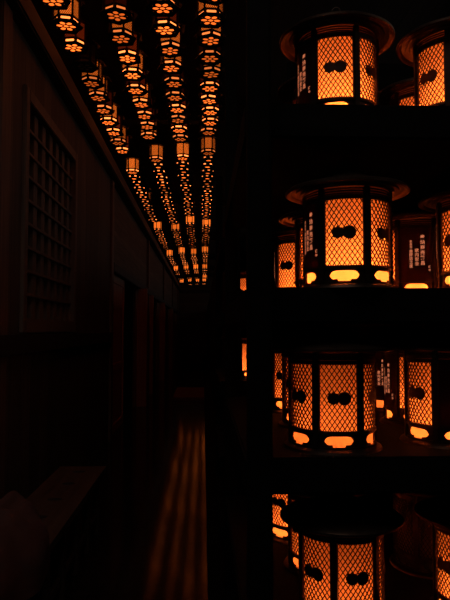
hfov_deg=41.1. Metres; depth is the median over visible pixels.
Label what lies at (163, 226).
hanging lantern
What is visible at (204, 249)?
hanging lantern
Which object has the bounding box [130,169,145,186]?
hanging lantern
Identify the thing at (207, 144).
hanging lantern
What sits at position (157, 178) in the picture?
hanging lantern
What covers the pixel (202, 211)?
hanging lantern
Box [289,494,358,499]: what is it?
vent
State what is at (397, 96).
vent
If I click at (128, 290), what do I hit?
wall
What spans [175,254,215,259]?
cross beam
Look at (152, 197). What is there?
hanging lantern
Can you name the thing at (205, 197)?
hanging lantern
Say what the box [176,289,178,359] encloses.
trim
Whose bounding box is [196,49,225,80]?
hanging lantern
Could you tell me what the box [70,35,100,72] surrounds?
hanging lantern
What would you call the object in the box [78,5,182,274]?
trim rail
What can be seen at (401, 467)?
shelf
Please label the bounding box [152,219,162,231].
hanging lantern
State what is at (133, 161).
hanging lantern
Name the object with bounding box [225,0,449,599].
rack
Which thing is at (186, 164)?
hanging lantern
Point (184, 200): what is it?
hanging lantern
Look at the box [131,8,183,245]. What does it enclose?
trim rail
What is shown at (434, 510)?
lantern
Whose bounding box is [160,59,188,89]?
hanging lantern
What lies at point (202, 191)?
hanging lantern
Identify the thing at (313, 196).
vent
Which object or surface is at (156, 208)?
hanging lantern
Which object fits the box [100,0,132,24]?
hanging lantern
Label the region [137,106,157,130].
hanging lantern
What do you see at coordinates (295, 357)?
vent
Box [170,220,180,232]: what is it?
hanging lantern
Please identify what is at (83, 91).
wall
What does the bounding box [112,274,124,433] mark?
door
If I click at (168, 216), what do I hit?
hanging lantern
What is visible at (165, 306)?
door
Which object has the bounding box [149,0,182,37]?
hanging lantern
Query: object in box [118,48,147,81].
hanging lantern
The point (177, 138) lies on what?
hanging lantern
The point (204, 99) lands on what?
hanging lantern
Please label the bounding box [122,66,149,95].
hanging lantern
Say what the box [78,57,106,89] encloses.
hanging lantern
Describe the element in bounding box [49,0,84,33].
hanging lantern
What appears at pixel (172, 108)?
hanging lantern
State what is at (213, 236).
cross beam
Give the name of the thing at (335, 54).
lantern
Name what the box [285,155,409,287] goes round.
lantern
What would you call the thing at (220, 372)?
shelf
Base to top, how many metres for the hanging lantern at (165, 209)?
0.380 m
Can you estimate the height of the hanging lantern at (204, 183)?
0.380 m
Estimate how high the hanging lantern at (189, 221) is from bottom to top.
0.380 m
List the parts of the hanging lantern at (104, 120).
lamp shade, frame, plate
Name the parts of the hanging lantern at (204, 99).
lamp shade, plate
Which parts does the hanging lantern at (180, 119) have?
plate, frame, lamp shade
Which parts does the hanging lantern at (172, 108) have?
lamp shade, plate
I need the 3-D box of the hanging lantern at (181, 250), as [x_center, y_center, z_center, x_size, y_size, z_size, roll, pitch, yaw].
[-1.317,-1.581,18.266,0.284,0.380,0.246,0,-3,5]
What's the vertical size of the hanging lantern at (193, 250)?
0.380 m
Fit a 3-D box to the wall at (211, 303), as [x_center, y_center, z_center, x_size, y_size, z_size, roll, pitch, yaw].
[-0.433,1.055,18.317,0.080,2.380,26.300,0,-3,-2]
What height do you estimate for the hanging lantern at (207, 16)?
0.382 m
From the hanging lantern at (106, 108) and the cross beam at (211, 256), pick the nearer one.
the hanging lantern at (106, 108)
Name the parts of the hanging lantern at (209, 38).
frame, plate, lamp shade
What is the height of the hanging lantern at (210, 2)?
0.382 m
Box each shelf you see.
[215,476,246,541]
[216,237,274,271]
[216,313,287,327]
[216,368,245,395]
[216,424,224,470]
[225,104,449,227]
[225,288,449,326]
[225,397,449,493]
[225,494,432,599]
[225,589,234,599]
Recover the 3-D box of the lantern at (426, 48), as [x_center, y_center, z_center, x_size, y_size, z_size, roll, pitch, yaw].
[0.675,-0.673,1.762,0.331,0.369,0.331,0,-3,9]
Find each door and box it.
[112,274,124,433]
[132,288,136,406]
[155,302,158,381]
[165,306,165,372]
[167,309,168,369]
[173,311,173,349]
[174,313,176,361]
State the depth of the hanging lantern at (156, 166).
8.47 m
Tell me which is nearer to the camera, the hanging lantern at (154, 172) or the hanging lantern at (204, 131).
the hanging lantern at (204, 131)
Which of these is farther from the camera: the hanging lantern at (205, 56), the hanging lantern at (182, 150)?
the hanging lantern at (182, 150)
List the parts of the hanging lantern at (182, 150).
frame, plate, lamp shade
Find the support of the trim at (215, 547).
attached to the wall at (211, 303)
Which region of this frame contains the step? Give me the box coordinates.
[173,387,203,400]
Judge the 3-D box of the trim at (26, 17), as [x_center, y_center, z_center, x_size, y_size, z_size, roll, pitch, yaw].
[-1.786,-1.264,16.179,0.150,0.160,30.700,0,-3,-2]
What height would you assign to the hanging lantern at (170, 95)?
0.382 m
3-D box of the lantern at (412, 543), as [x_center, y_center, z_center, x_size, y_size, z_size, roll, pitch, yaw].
[0.681,0.689,1.994,0.344,0.369,0.344,-1,-3,11]
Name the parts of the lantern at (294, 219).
panel, post, panel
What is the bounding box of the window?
[19,84,77,332]
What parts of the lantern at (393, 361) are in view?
post, name panel, lamp shade, post, panel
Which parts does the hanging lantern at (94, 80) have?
lamp shade, frame, plate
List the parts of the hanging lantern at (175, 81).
lamp shade, frame, plate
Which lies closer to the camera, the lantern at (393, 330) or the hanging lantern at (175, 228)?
the lantern at (393, 330)
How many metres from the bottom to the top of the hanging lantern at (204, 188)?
0.380 m
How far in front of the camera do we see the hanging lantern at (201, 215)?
12.07 m
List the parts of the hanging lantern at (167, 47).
plate, lamp shade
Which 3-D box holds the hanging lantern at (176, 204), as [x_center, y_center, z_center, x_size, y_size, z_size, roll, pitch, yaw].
[-1.068,-1.896,11.956,0.284,0.380,0.246,0,-3,-7]
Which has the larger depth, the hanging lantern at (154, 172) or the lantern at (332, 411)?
the hanging lantern at (154, 172)
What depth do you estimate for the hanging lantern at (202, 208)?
11.45 m
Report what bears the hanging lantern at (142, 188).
hanging from the trim rail at (90, 32)
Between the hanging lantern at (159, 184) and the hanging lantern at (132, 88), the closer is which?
the hanging lantern at (132, 88)
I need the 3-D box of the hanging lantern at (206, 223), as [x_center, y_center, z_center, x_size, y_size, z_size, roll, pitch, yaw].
[-0.415,-1.819,13.501,0.284,0.380,0.246,0,-3,3]
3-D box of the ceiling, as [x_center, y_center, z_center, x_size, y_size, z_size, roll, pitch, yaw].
[-0.165,-2.088,15.528,4.000,0.100,32.800,0,-3,-2]
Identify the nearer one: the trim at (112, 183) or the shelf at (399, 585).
the shelf at (399, 585)
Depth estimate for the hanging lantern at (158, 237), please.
14.98 m
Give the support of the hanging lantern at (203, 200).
hanging from the trim rail
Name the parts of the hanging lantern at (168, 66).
frame, plate, lamp shade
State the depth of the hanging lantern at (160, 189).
9.91 m
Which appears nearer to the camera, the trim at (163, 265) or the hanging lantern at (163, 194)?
the hanging lantern at (163, 194)
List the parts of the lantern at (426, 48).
post, panel, lamp shade, post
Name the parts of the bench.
leg, leg, seat, leg, leg, leg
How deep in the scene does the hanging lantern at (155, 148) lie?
8.12 m
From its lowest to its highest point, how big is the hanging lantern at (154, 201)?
0.380 m
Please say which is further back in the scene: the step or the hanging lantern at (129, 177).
the step
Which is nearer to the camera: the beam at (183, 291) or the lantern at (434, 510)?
the lantern at (434, 510)
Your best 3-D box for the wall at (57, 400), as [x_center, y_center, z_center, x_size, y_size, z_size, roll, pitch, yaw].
[-1.881,0.473,16.088,0.140,3.560,30.700,0,-3,-2]
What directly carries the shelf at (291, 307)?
attached to the rack
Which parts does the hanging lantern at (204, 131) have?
plate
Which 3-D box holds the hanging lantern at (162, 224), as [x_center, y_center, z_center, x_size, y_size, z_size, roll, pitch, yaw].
[-1.575,-1.778,14.316,0.284,0.380,0.246,0,-3,-6]
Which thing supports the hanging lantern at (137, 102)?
hanging from the trim rail at (159, 139)
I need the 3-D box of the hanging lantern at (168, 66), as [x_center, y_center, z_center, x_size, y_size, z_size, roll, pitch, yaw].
[-0.476,-2.227,5.307,0.284,0.382,0.246,0,-3,8]
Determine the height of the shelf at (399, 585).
0.090 m
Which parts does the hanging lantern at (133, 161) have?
lamp shade, frame, plate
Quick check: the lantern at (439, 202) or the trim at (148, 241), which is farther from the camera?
the trim at (148, 241)
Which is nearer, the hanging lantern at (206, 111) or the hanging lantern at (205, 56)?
the hanging lantern at (205, 56)
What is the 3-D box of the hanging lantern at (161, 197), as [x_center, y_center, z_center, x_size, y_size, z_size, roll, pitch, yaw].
[-1.039,-1.964,10.600,0.284,0.380,0.246,0,-3,-6]
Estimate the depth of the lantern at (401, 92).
2.09 m
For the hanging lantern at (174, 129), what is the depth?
6.93 m
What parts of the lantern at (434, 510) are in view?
post, panel, lamp shade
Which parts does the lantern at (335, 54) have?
post, name panel, post, panel, lamp shade, post, panel, post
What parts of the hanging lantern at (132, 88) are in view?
plate, frame, lamp shade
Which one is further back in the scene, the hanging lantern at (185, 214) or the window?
the hanging lantern at (185, 214)
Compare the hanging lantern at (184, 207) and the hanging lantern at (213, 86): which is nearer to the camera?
the hanging lantern at (213, 86)
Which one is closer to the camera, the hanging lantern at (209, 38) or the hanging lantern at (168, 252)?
the hanging lantern at (209, 38)
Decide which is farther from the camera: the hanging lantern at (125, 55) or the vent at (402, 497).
the hanging lantern at (125, 55)
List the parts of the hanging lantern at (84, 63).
lamp shade, frame, plate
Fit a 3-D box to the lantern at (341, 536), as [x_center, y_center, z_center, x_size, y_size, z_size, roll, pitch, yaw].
[0.317,0.671,1.641,0.343,0.369,0.343,1,-3,-10]
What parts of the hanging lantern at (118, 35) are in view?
plate, frame, lamp shade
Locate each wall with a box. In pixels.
[4,20,176,498]
[77,88,87,108]
[124,281,136,373]
[153,276,243,357]
[207,218,224,474]
[215,120,287,541]
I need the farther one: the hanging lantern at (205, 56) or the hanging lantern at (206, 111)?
the hanging lantern at (206, 111)
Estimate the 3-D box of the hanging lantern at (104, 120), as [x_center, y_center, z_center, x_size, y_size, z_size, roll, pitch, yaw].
[-1.300,-2.158,6.696,0.246,0.382,0.284,-1,-3,26]
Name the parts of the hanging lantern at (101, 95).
lamp shade, plate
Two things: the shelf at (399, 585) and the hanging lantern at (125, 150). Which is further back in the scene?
the hanging lantern at (125, 150)
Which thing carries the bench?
on the floor
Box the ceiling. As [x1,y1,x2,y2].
[31,0,449,276]
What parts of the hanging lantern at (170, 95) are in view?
lamp shade, frame, plate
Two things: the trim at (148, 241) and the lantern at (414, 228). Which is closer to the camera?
the lantern at (414, 228)
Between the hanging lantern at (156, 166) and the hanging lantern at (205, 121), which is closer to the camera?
the hanging lantern at (205, 121)
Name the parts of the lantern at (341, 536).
post, panel, post, lamp shade, panel, post, panel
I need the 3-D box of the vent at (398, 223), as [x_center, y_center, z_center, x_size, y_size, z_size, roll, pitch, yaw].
[0.654,-0.247,2.060,0.233,0.030,0.233,-1,-3,18]
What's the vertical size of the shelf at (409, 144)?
0.090 m
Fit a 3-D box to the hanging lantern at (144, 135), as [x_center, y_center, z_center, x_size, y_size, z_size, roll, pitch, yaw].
[-0.914,-2.133,7.193,0.284,0.382,0.246,1,-3,-11]
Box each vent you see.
[274,235,294,244]
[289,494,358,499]
[290,352,375,363]
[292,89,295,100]
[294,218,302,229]
[296,25,377,52]
[301,531,383,543]
[303,186,390,206]
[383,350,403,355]
[389,88,413,104]
[393,218,431,228]
[394,493,429,501]
[406,351,449,361]
[413,31,443,62]
[435,200,449,214]
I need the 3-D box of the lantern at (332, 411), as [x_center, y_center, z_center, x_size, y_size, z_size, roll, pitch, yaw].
[0.293,0.213,1.643,0.331,0.369,0.331,2,-3,-33]
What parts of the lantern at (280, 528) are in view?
panel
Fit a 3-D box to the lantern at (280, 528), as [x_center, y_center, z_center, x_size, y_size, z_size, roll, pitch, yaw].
[0.274,0.704,2.289,0.331,0.369,0.331,0,-3,0]
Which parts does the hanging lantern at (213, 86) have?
plate, lamp shade, frame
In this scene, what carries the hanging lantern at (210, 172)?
hanging from the trim rail
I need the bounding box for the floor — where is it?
[30,358,207,599]
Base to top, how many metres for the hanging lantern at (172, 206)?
0.380 m
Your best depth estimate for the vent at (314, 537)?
1.54 m
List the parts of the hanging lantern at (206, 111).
frame, plate, lamp shade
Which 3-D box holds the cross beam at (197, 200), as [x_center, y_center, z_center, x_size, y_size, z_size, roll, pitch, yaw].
[0.078,-2.077,12.731,3.520,0.200,0.160,0,-3,-2]
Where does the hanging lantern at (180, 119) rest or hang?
hanging from the trim rail
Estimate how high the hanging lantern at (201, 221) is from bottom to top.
0.380 m
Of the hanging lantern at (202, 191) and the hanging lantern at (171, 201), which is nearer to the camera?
the hanging lantern at (202, 191)
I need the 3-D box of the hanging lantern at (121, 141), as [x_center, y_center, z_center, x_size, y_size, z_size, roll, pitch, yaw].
[-1.322,-2.121,7.431,0.284,0.382,0.246,0,-3,-7]
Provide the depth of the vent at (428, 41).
1.71 m
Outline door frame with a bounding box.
[114,262,179,406]
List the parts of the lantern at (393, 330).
name panel, lamp shade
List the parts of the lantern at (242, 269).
panel, lamp shade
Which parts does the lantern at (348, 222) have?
post, name panel, post, panel, lamp shade, post, panel, post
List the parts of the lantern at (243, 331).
post, panel, lamp shade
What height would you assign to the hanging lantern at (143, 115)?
0.382 m
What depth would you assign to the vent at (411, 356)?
1.64 m
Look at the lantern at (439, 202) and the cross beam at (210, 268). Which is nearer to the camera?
the lantern at (439, 202)
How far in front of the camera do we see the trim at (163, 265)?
18.53 m
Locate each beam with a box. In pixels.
[120,104,245,124]
[154,196,224,207]
[168,233,245,240]
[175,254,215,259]
[179,290,210,292]
[180,266,214,270]
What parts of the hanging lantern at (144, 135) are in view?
lamp shade, plate, frame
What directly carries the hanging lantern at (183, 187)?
hanging from the trim rail
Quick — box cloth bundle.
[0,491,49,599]
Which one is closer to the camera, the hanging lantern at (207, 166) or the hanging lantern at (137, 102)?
the hanging lantern at (137, 102)
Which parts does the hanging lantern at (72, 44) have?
plate, lamp shade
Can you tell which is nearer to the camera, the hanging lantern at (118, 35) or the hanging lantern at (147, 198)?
the hanging lantern at (118, 35)
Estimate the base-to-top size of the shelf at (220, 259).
0.090 m
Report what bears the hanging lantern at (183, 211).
hanging from the trim rail
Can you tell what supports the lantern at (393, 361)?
on the rack
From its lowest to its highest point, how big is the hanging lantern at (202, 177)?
0.380 m
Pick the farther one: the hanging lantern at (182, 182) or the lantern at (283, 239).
the hanging lantern at (182, 182)
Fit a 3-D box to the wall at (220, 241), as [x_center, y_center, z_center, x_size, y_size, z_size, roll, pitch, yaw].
[0.767,0.234,4.380,1.645,2.630,1.420,0,-3,-2]
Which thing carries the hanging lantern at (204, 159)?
hanging from the trim rail
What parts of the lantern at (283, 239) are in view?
post, panel, lamp shade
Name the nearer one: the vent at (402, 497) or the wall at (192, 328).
the vent at (402, 497)
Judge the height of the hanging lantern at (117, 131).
0.382 m
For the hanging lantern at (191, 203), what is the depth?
11.06 m
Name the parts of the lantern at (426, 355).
post, panel, lamp shade, post, name panel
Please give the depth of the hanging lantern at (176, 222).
12.98 m
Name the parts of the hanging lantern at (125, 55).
lamp shade, frame, plate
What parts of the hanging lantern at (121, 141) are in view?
lamp shade, plate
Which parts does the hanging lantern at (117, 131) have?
lamp shade, plate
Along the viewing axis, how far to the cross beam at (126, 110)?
7.49 m
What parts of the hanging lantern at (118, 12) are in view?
lamp shade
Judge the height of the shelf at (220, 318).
0.090 m
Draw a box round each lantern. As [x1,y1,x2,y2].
[35,0,70,9]
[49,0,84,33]
[59,17,90,54]
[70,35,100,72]
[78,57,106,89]
[85,73,111,103]
[92,88,115,114]
[97,100,120,126]
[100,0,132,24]
[104,112,124,136]
[105,9,137,46]
[108,124,129,146]
[113,133,131,154]
[114,29,142,65]
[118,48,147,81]
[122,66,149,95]
[123,148,141,174]
[126,164,142,180]
[129,81,153,109]
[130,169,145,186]
[132,176,147,191]
[134,95,155,120]
[134,181,149,196]
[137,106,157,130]
[137,119,159,140]
[137,186,150,200]
[140,191,152,204]
[141,196,153,208]
[143,199,155,212]
[145,0,179,16]
[145,204,156,215]
[146,139,165,162]
[146,206,157,219]
[147,210,158,221]
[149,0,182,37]
[150,151,166,169]
[151,158,168,175]
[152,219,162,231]
[153,165,170,181]
[154,223,163,233]
[155,172,170,186]
[155,226,165,235]
[156,21,184,57]
[156,43,186,74]
[157,176,172,191]
[157,229,166,238]
[159,182,173,196]
[159,187,173,200]
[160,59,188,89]
[161,76,188,102]
[161,191,173,204]
[163,194,175,208]
[163,200,176,211]
[165,89,189,114]
[166,100,188,124]
[166,202,177,214]
[166,208,177,218]
[166,248,173,256]
[167,112,190,133]
[167,210,177,221]
[168,213,179,224]
[169,121,191,142]
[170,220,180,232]
[173,141,191,161]
[173,150,192,167]
[176,157,192,174]
[176,164,192,179]
[178,169,192,184]
[178,174,193,189]
[178,246,185,254]
[179,179,192,193]
[179,189,193,202]
[181,183,194,198]
[181,198,195,209]
[182,193,195,205]
[182,202,194,212]
[183,213,194,216]
[185,215,195,225]
[190,248,197,255]
[193,0,227,28]
[193,32,225,64]
[195,12,226,48]
[195,65,223,93]
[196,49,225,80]
[196,79,221,105]
[197,114,218,136]
[198,92,223,116]
[198,105,221,126]
[198,136,218,155]
[198,158,215,175]
[199,0,229,5]
[199,144,217,162]
[199,152,215,169]
[199,164,215,180]
[199,170,213,185]
[199,180,214,194]
[199,186,214,199]
[199,194,212,206]
[199,202,212,213]
[199,205,212,216]
[200,190,214,202]
[200,199,212,210]
[200,220,211,230]
[201,176,215,190]
[201,218,212,227]
[201,246,208,253]
[221,328,245,379]
[224,266,273,293]
[272,226,295,287]
[272,324,393,455]
[272,325,322,428]
[272,326,306,413]
[273,494,287,544]
[279,7,394,104]
[279,210,302,287]
[280,494,403,599]
[283,493,369,576]
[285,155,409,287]
[365,326,404,412]
[374,325,430,426]
[379,77,413,105]
[389,324,449,449]
[389,493,449,579]
[392,192,437,287]
[396,16,449,105]
[414,495,449,599]
[418,190,449,287]
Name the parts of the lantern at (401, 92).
post, panel, lamp shade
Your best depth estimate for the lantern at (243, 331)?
3.83 m
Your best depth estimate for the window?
4.78 m
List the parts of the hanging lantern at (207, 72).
frame, plate, lamp shade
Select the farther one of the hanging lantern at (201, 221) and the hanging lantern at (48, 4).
the hanging lantern at (201, 221)
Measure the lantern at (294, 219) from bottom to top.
0.369 m
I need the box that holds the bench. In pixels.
[27,466,105,599]
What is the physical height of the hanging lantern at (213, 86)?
0.382 m
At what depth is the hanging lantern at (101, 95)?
5.94 m
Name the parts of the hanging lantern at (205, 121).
lamp shade, plate, frame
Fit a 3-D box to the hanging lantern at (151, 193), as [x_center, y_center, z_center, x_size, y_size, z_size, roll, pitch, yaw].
[-1.445,-1.945,10.970,0.284,0.380,0.246,2,-3,-29]
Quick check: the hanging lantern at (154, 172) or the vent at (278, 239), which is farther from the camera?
the hanging lantern at (154, 172)
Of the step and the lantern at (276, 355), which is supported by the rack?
the lantern at (276, 355)
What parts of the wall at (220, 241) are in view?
post, post, panel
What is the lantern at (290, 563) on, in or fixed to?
on the rack
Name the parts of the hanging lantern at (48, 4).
lamp shade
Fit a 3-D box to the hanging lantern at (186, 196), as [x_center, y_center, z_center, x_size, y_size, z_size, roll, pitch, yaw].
[-0.651,-1.973,10.413,0.284,0.380,0.246,3,-4,-43]
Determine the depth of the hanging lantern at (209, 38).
4.75 m
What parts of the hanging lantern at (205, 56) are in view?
frame, lamp shade, plate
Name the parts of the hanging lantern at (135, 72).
lamp shade, frame, plate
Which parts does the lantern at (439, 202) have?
post, panel, lamp shade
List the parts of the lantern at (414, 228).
panel, post, lamp shade, name panel, post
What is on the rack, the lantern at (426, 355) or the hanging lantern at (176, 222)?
the lantern at (426, 355)
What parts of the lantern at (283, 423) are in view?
post, panel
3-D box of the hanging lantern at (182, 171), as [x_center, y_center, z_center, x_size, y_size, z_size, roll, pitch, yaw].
[-0.603,-2.054,8.779,0.284,0.380,0.246,3,-4,-41]
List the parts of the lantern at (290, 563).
post, panel, lamp shade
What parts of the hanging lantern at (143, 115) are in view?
plate, lamp shade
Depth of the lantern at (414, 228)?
1.95 m
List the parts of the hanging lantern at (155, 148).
frame, plate, lamp shade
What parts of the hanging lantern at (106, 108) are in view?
plate, lamp shade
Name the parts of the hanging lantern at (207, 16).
lamp shade, plate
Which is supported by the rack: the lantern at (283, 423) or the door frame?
the lantern at (283, 423)
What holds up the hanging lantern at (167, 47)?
hanging from the trim rail
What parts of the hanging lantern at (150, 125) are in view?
plate, lamp shade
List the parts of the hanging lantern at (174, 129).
frame, plate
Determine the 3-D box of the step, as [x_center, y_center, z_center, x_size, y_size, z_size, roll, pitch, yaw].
[-0.725,2.086,13.395,0.780,0.070,2.200,0,-3,-2]
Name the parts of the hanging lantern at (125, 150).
plate, frame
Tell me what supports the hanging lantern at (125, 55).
hanging from the trim rail at (159, 139)
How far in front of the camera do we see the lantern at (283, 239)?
2.31 m
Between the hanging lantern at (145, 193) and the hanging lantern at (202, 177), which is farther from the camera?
the hanging lantern at (145, 193)
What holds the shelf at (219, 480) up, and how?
attached to the wall at (220, 241)
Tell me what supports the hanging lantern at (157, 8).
hanging from the trim rail
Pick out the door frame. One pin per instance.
(142, 294)
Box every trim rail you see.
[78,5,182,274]
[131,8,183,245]
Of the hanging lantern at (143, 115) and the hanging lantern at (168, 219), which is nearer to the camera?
the hanging lantern at (143, 115)
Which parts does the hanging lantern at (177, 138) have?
lamp shade, frame, plate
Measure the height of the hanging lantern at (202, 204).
0.380 m
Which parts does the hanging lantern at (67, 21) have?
plate, lamp shade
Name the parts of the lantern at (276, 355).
post, panel, lamp shade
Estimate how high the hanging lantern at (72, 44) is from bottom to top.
0.382 m
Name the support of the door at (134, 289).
in the wall at (57, 400)
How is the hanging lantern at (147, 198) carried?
hanging from the trim rail at (90, 32)
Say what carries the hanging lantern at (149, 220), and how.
hanging from the trim rail at (90, 32)
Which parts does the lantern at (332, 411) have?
post, panel, post, lamp shade, panel, post, panel, post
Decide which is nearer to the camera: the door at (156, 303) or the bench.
the bench
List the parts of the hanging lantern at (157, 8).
lamp shade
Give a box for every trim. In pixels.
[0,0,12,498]
[6,0,181,291]
[108,179,114,442]
[147,240,149,396]
[163,265,164,300]
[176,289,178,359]
[203,355,245,599]
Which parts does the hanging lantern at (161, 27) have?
plate, lamp shade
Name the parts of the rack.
post, post, panel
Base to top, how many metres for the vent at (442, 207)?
0.030 m
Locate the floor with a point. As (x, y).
(150, 543)
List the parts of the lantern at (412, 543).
post, panel, lamp shade, post, panel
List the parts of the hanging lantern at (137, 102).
lamp shade, frame, plate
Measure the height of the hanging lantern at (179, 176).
0.380 m
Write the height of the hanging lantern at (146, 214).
0.380 m
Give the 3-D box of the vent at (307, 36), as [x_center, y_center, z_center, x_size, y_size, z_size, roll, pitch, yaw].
[0.325,-0.733,1.752,0.233,0.030,0.233,-1,-3,13]
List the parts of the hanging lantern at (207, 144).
plate, lamp shade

